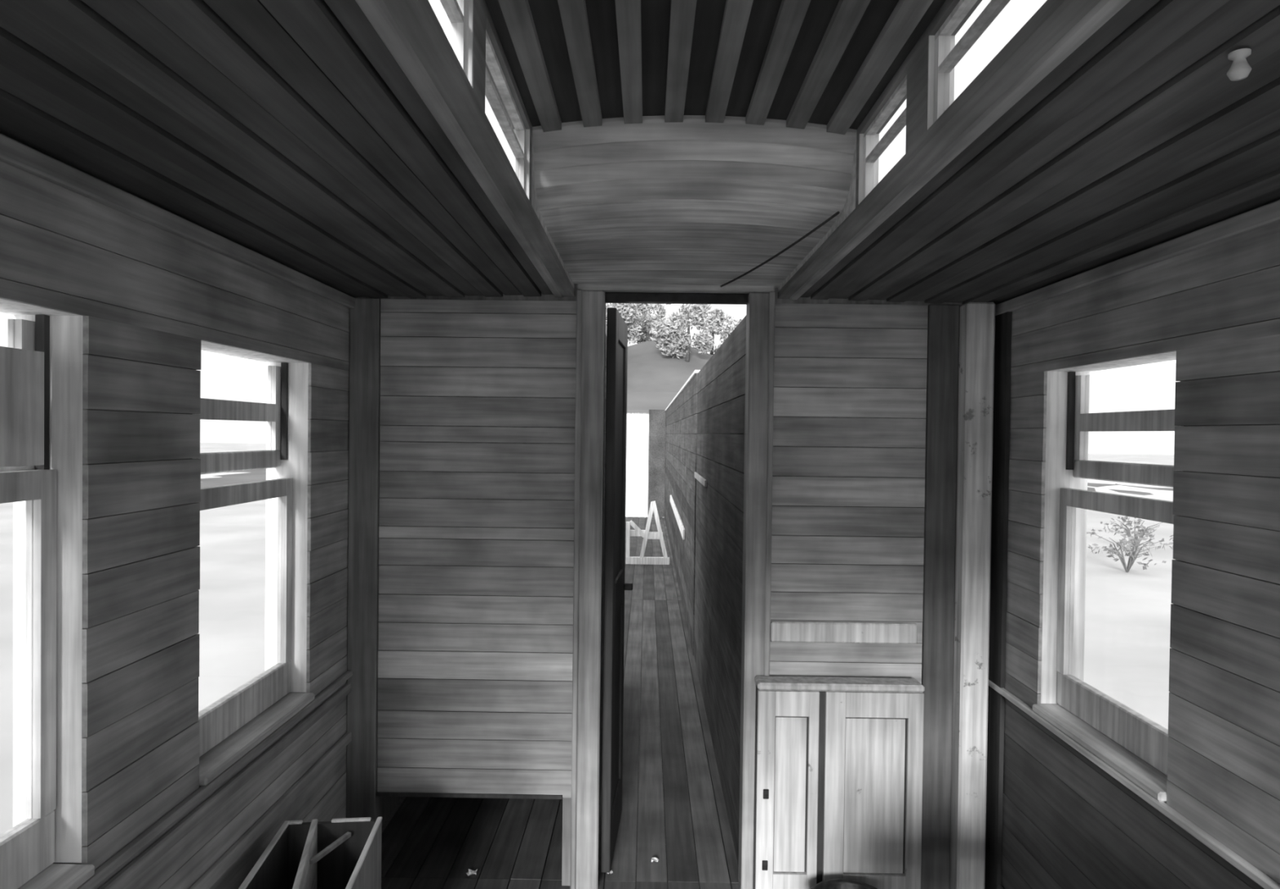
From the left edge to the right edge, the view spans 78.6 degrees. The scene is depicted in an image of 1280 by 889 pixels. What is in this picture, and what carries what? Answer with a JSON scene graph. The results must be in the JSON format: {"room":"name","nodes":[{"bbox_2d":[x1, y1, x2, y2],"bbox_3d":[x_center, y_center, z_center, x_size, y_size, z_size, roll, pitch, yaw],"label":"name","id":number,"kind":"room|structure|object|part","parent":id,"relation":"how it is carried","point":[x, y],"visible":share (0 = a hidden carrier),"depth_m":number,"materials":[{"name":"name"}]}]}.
{"room":"transit interior","nodes":[
{"label":"transit interior","id":0,"kind":"room"},
{"bbox_2d":[0,133,401,888],"bbox_3d":[-1.164,0.545,1.543,0.172,2.240,7.850,1,1,1],"label":"wall","id":1,"kind":"structure","parent":0,"point":[148,283],"depth_m":1.79,"materials":[{"name":"grey wood"}]},
{"bbox_2d":[0,298,94,888],"bbox_3d":[-1.181,0.298,1.235,0.198,1.130,0.672,1,1,1],"label":"window","id":2,"kind":"structure","parent":1,"relation":"in","point":[41,366],"depth_m":1.54,"materials":[{"name":"paint"}]},
{"bbox_3d":[-1.208,0.065,1.232,0.027,0.058,0.632,1,1,1],"label":"sash","id":3,"kind":"part","parent":2,"relation":"part of","materials":[{"name":"paint"}]},
{"bbox_3d":[-1.172,0.081,1.232,0.030,0.055,0.552,1,1,1],"label":"rail","id":4,"kind":"part","parent":2,"relation":"part of","materials":[{"name":"paint"}]},
{"bbox_2d":[0,346,44,466],"bbox_3d":[-1.169,-0.066,1.220,0.008,0.220,0.612,1,1,1],"label":"blind","id":5,"kind":"object","parent":2,"relation":"attached to","point":[21,371],"depth_m":1.47,"materials":[{"name":"wood"}]},
{"bbox_3d":[-1.181,0.783,1.242,0.030,0.108,0.632,1,1,1],"label":"sash","id":6,"kind":"part","parent":2,"relation":"part of","materials":[{"name":"paint"}]},
{"bbox_3d":[-1.187,0.851,1.243,0.198,0.024,0.640,1,1,1],"label":"sill","id":7,"kind":"part","parent":2,"relation":"part of","materials":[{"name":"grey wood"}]},
{"bbox_3d":[-1.088,-0.487,0.254,0.022,0.040,5.300,1,1,1],"label":"rail","id":8,"kind":"part","parent":1,"relation":"part of","materials":[{"name":"wood"}]},
{"bbox_3d":[-1.105,0.887,0.272,0.022,0.021,5.300,1,1,1],"label":"rail","id":9,"kind":"part","parent":1,"relation":"part of","materials":[{"name":"wood"}]},
{"bbox_3d":[-1.107,0.939,0.273,0.018,0.037,5.300,1,1,1],"label":"rail","id":10,"kind":"part","parent":1,"relation":"part of","materials":[{"name":"wood"}]},
{"bbox_2d":[191,340,314,786],"bbox_3d":[-1.171,0.284,2.265,0.198,1.130,0.672,1,1,1],"label":"window","id":11,"kind":"structure","parent":1,"relation":"in","point":[232,726],"depth_m":2.54,"materials":[{"name":"paint"}]},
{"bbox_3d":[-1.199,0.051,2.262,0.027,0.058,0.632,1,1,1],"label":"sash","id":12,"kind":"part","parent":11,"relation":"part of","materials":[{"name":"paint"}]},
{"bbox_3d":[-1.163,0.142,2.263,0.030,0.055,0.552,1,1,1],"label":"rail","id":13,"kind":"part","parent":11,"relation":"part of","materials":[{"name":"paint"}]},
{"bbox_3d":[-1.171,0.769,2.272,0.030,0.108,0.632,1,1,1],"label":"sash","id":14,"kind":"part","parent":11,"relation":"part of","materials":[{"name":"paint"}]},
{"bbox_3d":[-1.178,0.837,2.272,0.198,0.024,0.640,1,1,1],"label":"sill","id":15,"kind":"part","parent":11,"relation":"part of","materials":[{"name":"grey wood"}]},
{"bbox_3d":[-1.109,1.124,0.276,0.020,0.038,5.300,1,1,1],"label":"rail","id":16,"kind":"part","parent":1,"relation":"part of","materials":[{"name":"wood"}]},
{"bbox_2d":[0,0,563,297],"bbox_3d":[-0.777,-0.540,0.280,0.942,0.072,5.360,1,1,1],"label":"ceiling","id":17,"kind":"structure","parent":0,"point":[312,137],"depth_m":1.31,"materials":[{"name":"grey wood"}]},
{"bbox_3d":[-0.324,-0.519,0.246,0.035,0.024,5.300,1,1,1],"label":"moulding","id":18,"kind":"part","parent":17,"relation":"part of","materials":[{"name":"grey wood"}]},
{"bbox_2d":[383,0,574,296],"bbox_3d":[-0.288,-0.625,0.244,0.045,0.227,5.300,1,1,1],"label":"wall","id":19,"kind":"structure","parent":0,"point":[417,20],"depth_m":1.28,"materials":[{"name":"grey wood"}]},
{"bbox_2d":[440,0,473,87],"bbox_3d":[-0.282,-0.625,0.949,0.044,0.162,0.510,1,1,1],"label":"window","id":20,"kind":"structure","parent":19,"relation":"in","point":[458,14],"depth_m":1.18,"materials":[{"name":"paint"}]},
{"bbox_2d":[484,29,529,199],"bbox_3d":[-0.276,-0.633,1.539,0.044,0.162,0.490,1,1,1],"label":"window","id":21,"kind":"structure","parent":19,"relation":"in","point":[517,139],"depth_m":1.62,"materials":[{"name":"paint"}]},
{"bbox_3d":[-0.272,-0.709,1.538,0.020,0.010,0.490,1,1,1],"label":"frame","id":22,"kind":"part","parent":21,"relation":"part of","materials":[{"name":"paint"}]},
{"bbox_2d":[381,516,740,888],"bbox_3d":[0.132,1.668,6.872,2.700,0.120,18.500,1,1,1],"label":"floor","id":23,"kind":"structure","parent":0,"point":[673,812],"depth_m":3.49,"materials":[{"name":"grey wood"}]},
{"bbox_2d":[238,816,382,888],"bbox_3d":[-0.891,1.386,2.127,0.280,0.549,0.410,1,1,-6],"label":"crate","id":24,"kind":"object","parent":23,"relation":"on","point":[343,853],"visible":1,"depth_m":2.29,"materials":[{"name":"wood"}]},
{"bbox_2d":[466,869,476,875],"bbox_3d":[-0.646,1.643,3.004,0.040,0.012,0.034,1,1,1],"label":"paper scrap","id":25,"kind":"object","parent":23,"relation":"on","point":[470,872],"visible":1,"depth_m":3.00,"materials":[{"name":"white paper"}]},
{"bbox_2d":[625,501,669,564],"bbox_3d":[0.104,1.149,10.229,0.570,0.826,0.085,1,1,1],"label":"trestle","id":26,"kind":"object","parent":23,"relation":"on","point":[646,534],"visible":1,"depth_m":10.19,"materials":[{"name":"white paint"}]},
{"bbox_3d":[-0.158,1.284,10.220,0.050,0.550,0.050,1,1,1],"label":"post","id":27,"kind":"part","parent":26,"relation":"part of","materials":[{"name":"white paint"}]},
{"bbox_3d":[0.091,1.132,10.216,0.050,0.774,0.050,12,1,0],"label":"leg","id":28,"kind":"part","parent":26,"relation":"part of","materials":[{"name":"white paint"}]},
{"bbox_3d":[0.099,1.517,10.221,0.570,0.090,0.060,1,1,1],"label":"rail","id":29,"kind":"part","parent":26,"relation":"part of","materials":[{"name":"white paint"}]},
{"bbox_3d":[0.259,1.129,10.214,0.052,0.791,0.052,-12,1,1],"label":"leg","id":30,"kind":"part","parent":26,"relation":"part of","materials":[{"name":"white paint"}]},
{"bbox_2d":[651,857,658,862],"bbox_3d":[0.059,1.651,3.112,0.031,0.010,0.027,1,1,1],"label":"paper scrap","id":31,"kind":"object","parent":23,"relation":"on","point":[655,859],"visible":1,"depth_m":3.11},
{"bbox_2d":[752,675,924,888],"bbox_3d":[0.709,1.249,2.818,0.591,0.802,0.095,1,1,1],"label":"base cabinet","id":32,"kind":"object","parent":23,"relation":"on","point":[838,770],"visible":1,"depth_m":2.78,"materials":[{"name":"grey wood"}]},
{"bbox_3d":[0.446,1.251,2.788,0.062,0.753,0.020,1,1,1],"label":"door","id":33,"kind":"part","parent":32,"relation":"part of","materials":[{"name":"paint"}]},
{"bbox_3d":[0.535,1.248,2.792,0.110,0.553,0.008,1,1,1],"label":"panel","id":34,"kind":"part","parent":32,"relation":"part of","materials":[{"name":"paint"}]},
{"bbox_3d":[0.533,1.579,2.792,0.120,0.100,0.020,1,1,1],"label":"rail","id":35,"kind":"part","parent":32,"relation":"part of","materials":[{"name":"paint"}]},
{"bbox_3d":[0.541,0.920,2.783,0.120,0.088,0.020,1,1,1],"label":"rail","id":36,"kind":"part","parent":32,"relation":"part of","materials":[{"name":"paint"}]},
{"bbox_3d":[0.691,1.254,2.786,0.070,0.753,0.020,1,1,1],"label":"door","id":37,"kind":"part","parent":32,"relation":"part of","materials":[{"name":"paint"}]},
{"bbox_3d":[0.832,1.582,2.789,0.221,0.100,0.020,1,1,1],"label":"rail","id":38,"kind":"part","parent":32,"relation":"part of","materials":[{"name":"paint"}]},
{"bbox_3d":[0.835,1.252,2.790,0.211,0.553,0.008,1,1,1],"label":"panel","id":39,"kind":"part","parent":32,"relation":"part of","materials":[{"name":"paint"}]},
{"bbox_3d":[0.841,0.923,2.780,0.221,0.088,0.020,1,1,1],"label":"rail","id":40,"kind":"part","parent":32,"relation":"part of","materials":[{"name":"paint"}]},
{"bbox_2d":[811,878,877,888],"bbox_3d":[0.694,1.585,2.575,0.282,0.177,0.278,1,1,1],"label":"bucket","id":41,"kind":"object","parent":23,"relation":"on","point":[839,883],"visible":1,"depth_m":2.69,"materials":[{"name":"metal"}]},
{"bbox_2d":[600,334,606,791],"bbox_3d":[-0.196,0.545,4.200,0.052,2.190,2.420,1,1,1],"label":"wall","id":42,"kind":"structure","parent":0,"point":[606,335],"depth_m":3.73,"materials":[{"name":"wood"}]},
{"bbox_2d":[647,409,666,517],"bbox_3d":[0.876,0.392,16.049,1.410,2.200,0.100,1,1,1],"label":"wall","id":43,"kind":"structure","parent":0,"point":[656,446],"depth_m":16.00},
{"bbox_2d":[346,284,1012,888],"bbox_3d":[0.112,0.532,2.894,2.419,2.260,0.175,1,1,1],"label":"wall","id":44,"kind":"structure","parent":0,"point":[877,432],"depth_m":2.90,"materials":[{"name":"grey wood"}]},
{"bbox_3d":[-0.639,1.312,2.952,0.700,0.013,0.064,1,1,1],"label":"opening frame","id":45,"kind":"part","parent":44,"relation":"part of","materials":[{"name":"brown wood"}]},
{"bbox_3d":[-0.194,0.545,2.933,0.101,2.225,0.103,1,1,1],"label":"casing","id":46,"kind":"part","parent":44,"relation":"part of","materials":[{"name":"wood"}]},
{"bbox_2d":[600,307,632,872],"bbox_3d":[-0.083,0.560,3.246,0.075,2.170,0.510,1,1,4],"label":"door","id":47,"kind":"structure","parent":44,"relation":"in","point":[615,586],"depth_m":3.02,"materials":[{"name":"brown wood"}]},
{"bbox_3d":[-0.115,1.554,3.261,0.036,0.180,0.330,1,1,4],"label":"rail","id":48,"kind":"part","parent":47,"relation":"part of","materials":[{"name":"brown wood"}]},
{"bbox_3d":[-0.109,1.079,3.255,0.016,0.770,0.330,1,1,4],"label":"panel","id":49,"kind":"part","parent":47,"relation":"part of","materials":[{"name":"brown wood"}]},
{"bbox_3d":[-0.104,0.620,3.248,0.036,0.150,0.330,1,1,4],"label":"rail","id":50,"kind":"part","parent":47,"relation":"part of","materials":[{"name":"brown wood"}]},
{"bbox_3d":[-0.097,0.065,3.241,0.016,0.960,0.330,1,1,4],"label":"panel","id":51,"kind":"part","parent":47,"relation":"part of","materials":[{"name":"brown wood"}]},
{"bbox_3d":[-0.090,-0.470,3.233,0.036,0.110,0.330,1,1,4],"label":"rail","id":52,"kind":"part","parent":47,"relation":"part of","materials":[{"name":"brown wood"}]},
{"bbox_3d":[-0.052,0.627,3.455,0.039,0.030,0.020,1,1,4],"label":"handle","id":53,"kind":"part","parent":47,"relation":"part of","materials":[{"name":"metal"}]},
{"bbox_3d":[0.434,0.553,2.927,0.091,2.225,0.103,1,1,1],"label":"casing","id":54,"kind":"part","parent":44,"relation":"part of","materials":[{"name":"wood"}]},
{"bbox_3d":[0.753,0.695,2.892,0.539,0.074,0.022,1,1,1],"label":"pale rail","id":55,"kind":"part","parent":44,"relation":"part of","materials":[{"name":"paint"}]},
{"bbox_3d":[1.217,0.581,2.868,0.102,2.190,0.082,1,1,1],"label":"post","id":56,"kind":"part","parent":44,"relation":"part of","materials":[{"name":"paint"}]},
{"bbox_2d":[532,115,856,287],"bbox_3d":[0.130,-0.693,2.380,0.850,0.236,1.140,1,1,1],"label":"wall","id":57,"kind":"structure","parent":0,"point":[694,201],"depth_m":1.92,"materials":[{"name":"wood"}]},
{"bbox_2d":[720,211,839,287],"bbox_3d":[0.387,-0.562,2.367,0.007,0.019,0.975,1,1,-11],"label":"cord","id":58,"kind":"object","parent":57,"relation":"attached to","point":[837,213],"visible":1,"depth_m":2.21,"materials":[{"name":"black"}]},
{"bbox_2d":[664,315,746,866],"bbox_3d":[0.485,0.479,9.493,0.110,2.195,13.020,1,1,1],"label":"wall","id":59,"kind":"structure","parent":0,"point":[704,421],"depth_m":4.28,"materials":[{"name":"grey wood"}]},
{"bbox_3d":[0.437,0.826,9.508,0.021,0.100,4.200,1,1,1],"label":"rail","id":60,"kind":"part","parent":59,"relation":"part of","materials":[{"name":"white paint"}]},
{"bbox_3d":[0.518,-0.627,10.988,0.100,0.023,10.000,1,1,1],"label":"cap rail","id":61,"kind":"part","parent":59,"relation":"part of","materials":[{"name":"white paint"}]},
{"bbox_3d":[0.418,0.238,5.445,0.015,0.045,1.090,1,1,1],"label":"rail","id":62,"kind":"part","parent":59,"relation":"part of","materials":[{"name":"wood"}]},
{"bbox_2d":[484,0,946,134],"bbox_3d":[0.107,-0.743,-0.276,0.850,0.104,4.270,1,1,1],"label":"ceiling","id":63,"kind":"structure","parent":0,"point":[799,63],"depth_m":1.49,"materials":[{"name":"wood"}]},
{"bbox_2d":[777,0,1101,298],"bbox_3d":[0.507,-0.616,0.237,0.045,0.227,5.300,1,1,1],"label":"wall","id":64,"kind":"structure","parent":0,"point":[1054,19],"depth_m":1.36,"materials":[{"name":"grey wood"}]},
{"bbox_2d":[857,74,906,204],"bbox_3d":[0.520,-0.625,1.622,0.044,0.162,0.330,1,1,1],"label":"window","id":65,"kind":"structure","parent":64,"relation":"in","point":[871,148],"depth_m":1.74,"materials":[{"name":"paint"}]},
{"bbox_3d":[0.518,-0.701,1.621,0.020,0.010,0.330,1,1,1],"label":"frame","id":66,"kind":"part","parent":65,"relation":"part of","materials":[{"name":"paint"}]},
{"bbox_2d":[927,0,1010,129],"bbox_3d":[0.516,-0.618,1.087,0.044,0.162,0.520,1,1,1],"label":"window","id":67,"kind":"structure","parent":64,"relation":"in","point":[944,55],"depth_m":1.32,"materials":[{"name":"paint"}]},
{"bbox_3d":[0.513,-0.694,1.086,0.020,0.010,0.520,1,1,1],"label":"frame","id":68,"kind":"part","parent":67,"relation":"part of","materials":[{"name":"paint"}]},
{"bbox_2d":[789,0,1279,304],"bbox_3d":[0.987,-0.518,0.264,0.927,0.072,5.360,1,1,1],"label":"ceiling","id":69,"kind":"structure","parent":0,"point":[1131,134],"depth_m":1.43,"materials":[{"name":"wood"}]},
{"bbox_3d":[0.541,-0.509,0.238,0.035,0.024,5.300,1,1,1],"label":"moulding","id":70,"kind":"part","parent":69,"relation":"part of","materials":[{"name":"grey wood"}]},
{"bbox_2d":[1226,48,1251,80],"bbox_3d":[0.767,-0.484,1.002,0.026,0.034,0.026,1,1,1],"label":"ceiling lamp","id":71,"kind":"object","parent":69,"relation":"attached to","point":[1240,69],"visible":1,"depth_m":0.99,"materials":[{"name":"ceramic"}]},
{"bbox_2d":[988,199,1279,888],"bbox_3d":[1.412,0.505,6.795,0.172,2.240,18.400,1,1,1],"label":"wall","id":72,"kind":"structure","parent":0,"point":[1210,295],"depth_m":1.87,"materials":[{"name":"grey wood"}]},
{"bbox_3d":[1.267,1.663,0.261,0.014,0.098,5.300,1,1,1],"label":"rail","id":73,"kind":"part","parent":72,"relation":"part of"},
{"bbox_2d":[1032,351,1183,801],"bbox_3d":[1.390,0.316,2.242,0.198,1.130,0.672,1,1,1],"label":"window","id":74,"kind":"structure","parent":72,"relation":"in","point":[1128,741],"depth_m":2.48,"materials":[{"name":"paint"}]},
{"bbox_3d":[1.383,0.868,2.249,0.198,0.024,0.640,1,1,1],"label":"sill","id":75,"kind":"part","parent":74,"relation":"part of","materials":[{"name":"grey wood"}]},
{"bbox_3d":[1.378,0.800,2.248,0.030,0.108,0.632,1,1,1],"label":"sash","id":76,"kind":"part","parent":74,"relation":"part of","materials":[{"name":"paint"}]},
{"bbox_3d":[1.385,0.174,2.240,0.030,0.055,0.552,1,1,1],"label":"rail","id":77,"kind":"part","parent":74,"relation":"part of","materials":[{"name":"paint"}]},
{"bbox_3d":[1.423,0.083,2.238,0.027,0.058,0.632,1,1,1],"label":"sash","id":78,"kind":"part","parent":74,"relation":"part of","materials":[{"name":"paint"}]},
{"bbox_3d":[1.272,0.917,0.251,0.022,0.021,5.300,1,1,1],"label":"rail","id":79,"kind":"part","parent":72,"relation":"part of","materials":[{"name":"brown wood"}]},
{"bbox_3d":[1.289,-0.458,0.232,0.022,0.040,5.300,1,1,1],"label":"rail","id":80,"kind":"part","parent":72,"relation":"part of","materials":[{"name":"wood"}]},
{"label":"outside","id":81,"kind":"structure","parent":0,"visible":0},
{"bbox_2d":[0,442,1176,835],"bbox_3d":[-0.034,2.750,0.037,300.000,0.001,300.000,1,1,1],"label":"ground","id":82,"kind":"structure","parent":81,"point":[1127,615],"depth_m":12.29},
{"bbox_2d":[625,391,678,517],"bbox_3d":[-0.272,0.294,25.510,4.400,4.210,3.400,1,1,1],"label":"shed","id":83,"kind":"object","parent":82,"relation":"on","point":[637,402],"visible":0.09,"depth_m":24.02,"materials":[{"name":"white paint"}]},
{"bbox_2d":[1086,515,1173,547],"bbox_3d":[12.537,2.203,19.444,2.413,0.887,1.357,1,1,1],"label":"shrub","id":84,"kind":"object","parent":82,"relation":"on","point":[1126,530],"visible":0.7,"depth_m":19.49,"materials":[{"name":"plant"}]},
{"bbox_2d":[1088,529,1173,572],"bbox_3d":[10.315,2.222,16.266,1.691,0.882,1.192,0,1,-28],"label":"shrub","id":85,"kind":"object","parent":82,"relation":"on","point":[1133,551],"visible":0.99,"depth_m":16.17,"materials":[{"name":"plant"}]},
{"bbox_3d":[9.782,2.252,16.283,0.705,0.805,0.110,1,1,1],"label":"stem","id":86,"kind":"part","parent":85,"relation":"part of","materials":[{"name":"grey plant"}]},
{"bbox_3d":[9.836,2.276,16.087,0.593,0.766,0.340,1,1,1],"label":"stem","id":87,"kind":"part","parent":85,"relation":"part of","materials":[{"name":"plant"}]},
{"bbox_3d":[10.093,2.320,15.951,0.078,0.687,0.604,1,1,1],"label":"stem","id":88,"kind":"part","parent":85,"relation":"part of","materials":[{"name":"grey plant"}]},
{"bbox_3d":[10.165,2.259,15.898,0.124,0.811,0.709,1,1,1],"label":"stem","id":89,"kind":"part","parent":85,"relation":"part of","materials":[{"name":"grey plant"}]},
{"bbox_3d":[10.333,2.292,16.007,0.457,0.749,0.490,1,1,1],"label":"stem","id":90,"kind":"part","parent":85,"relation":"part of","materials":[{"name":"grey plant"}]},
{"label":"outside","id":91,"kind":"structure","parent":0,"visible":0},
{"bbox_2d":[200,340,1173,495],"bbox_3d":[0.669,-3.382,68.957,64.000,10.694,70.000,1,1,1],"label":"hill","id":92,"kind":"structure","parent":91,"point":[648,370],"depth_m":55.06,"materials":[{"name":"grey"}]},
{"bbox_2d":[605,302,618,325],"bbox_3d":[-4.035,-7.640,57.697,5.055,5.501,3.383,1,1,1],"label":"tree","id":93,"kind":"object","parent":92,"relation":"on","point":[606,304],"visible":0.02,"depth_m":56.51,"materials":[{"name":"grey plant"}]},
{"bbox_2d":[607,302,666,344],"bbox_3d":[-1.021,-10.572,64.122,6.329,5.541,3.117,1,1,9],"label":"tree","id":94,"kind":"object","parent":92,"relation":"on","point":[629,313],"visible":0.41,"depth_m":64.03,"materials":[{"name":"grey plant"}]},
{"bbox_2d":[628,311,660,343],"bbox_3d":[0.611,-9.827,70.499,4.838,4.267,2.758,1,1,1],"label":"tree","id":95,"kind":"object","parent":92,"relation":"on","point":[645,326],"visible":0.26,"depth_m":69.76,"materials":[{"name":"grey plant"}]},
{"bbox_2d":[648,303,716,361],"bbox_3d":[3.061,-9.005,57.822,5.248,5.693,2.540,0,1,-28],"label":"tree","id":96,"kind":"object","parent":92,"relation":"on","point":[671,339],"visible":0.86,"depth_m":57.66,"materials":[{"name":"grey plant"}]},
{"bbox_2d":[691,304,742,355],"bbox_3d":[6.645,-9.404,63.867,4.951,5.516,2.167,1,1,7],"label":"tree","id":97,"kind":"object","parent":92,"relation":"on","point":[719,323],"visible":0.4,"depth_m":63.70,"materials":[{"name":"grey plant"}]}
]}

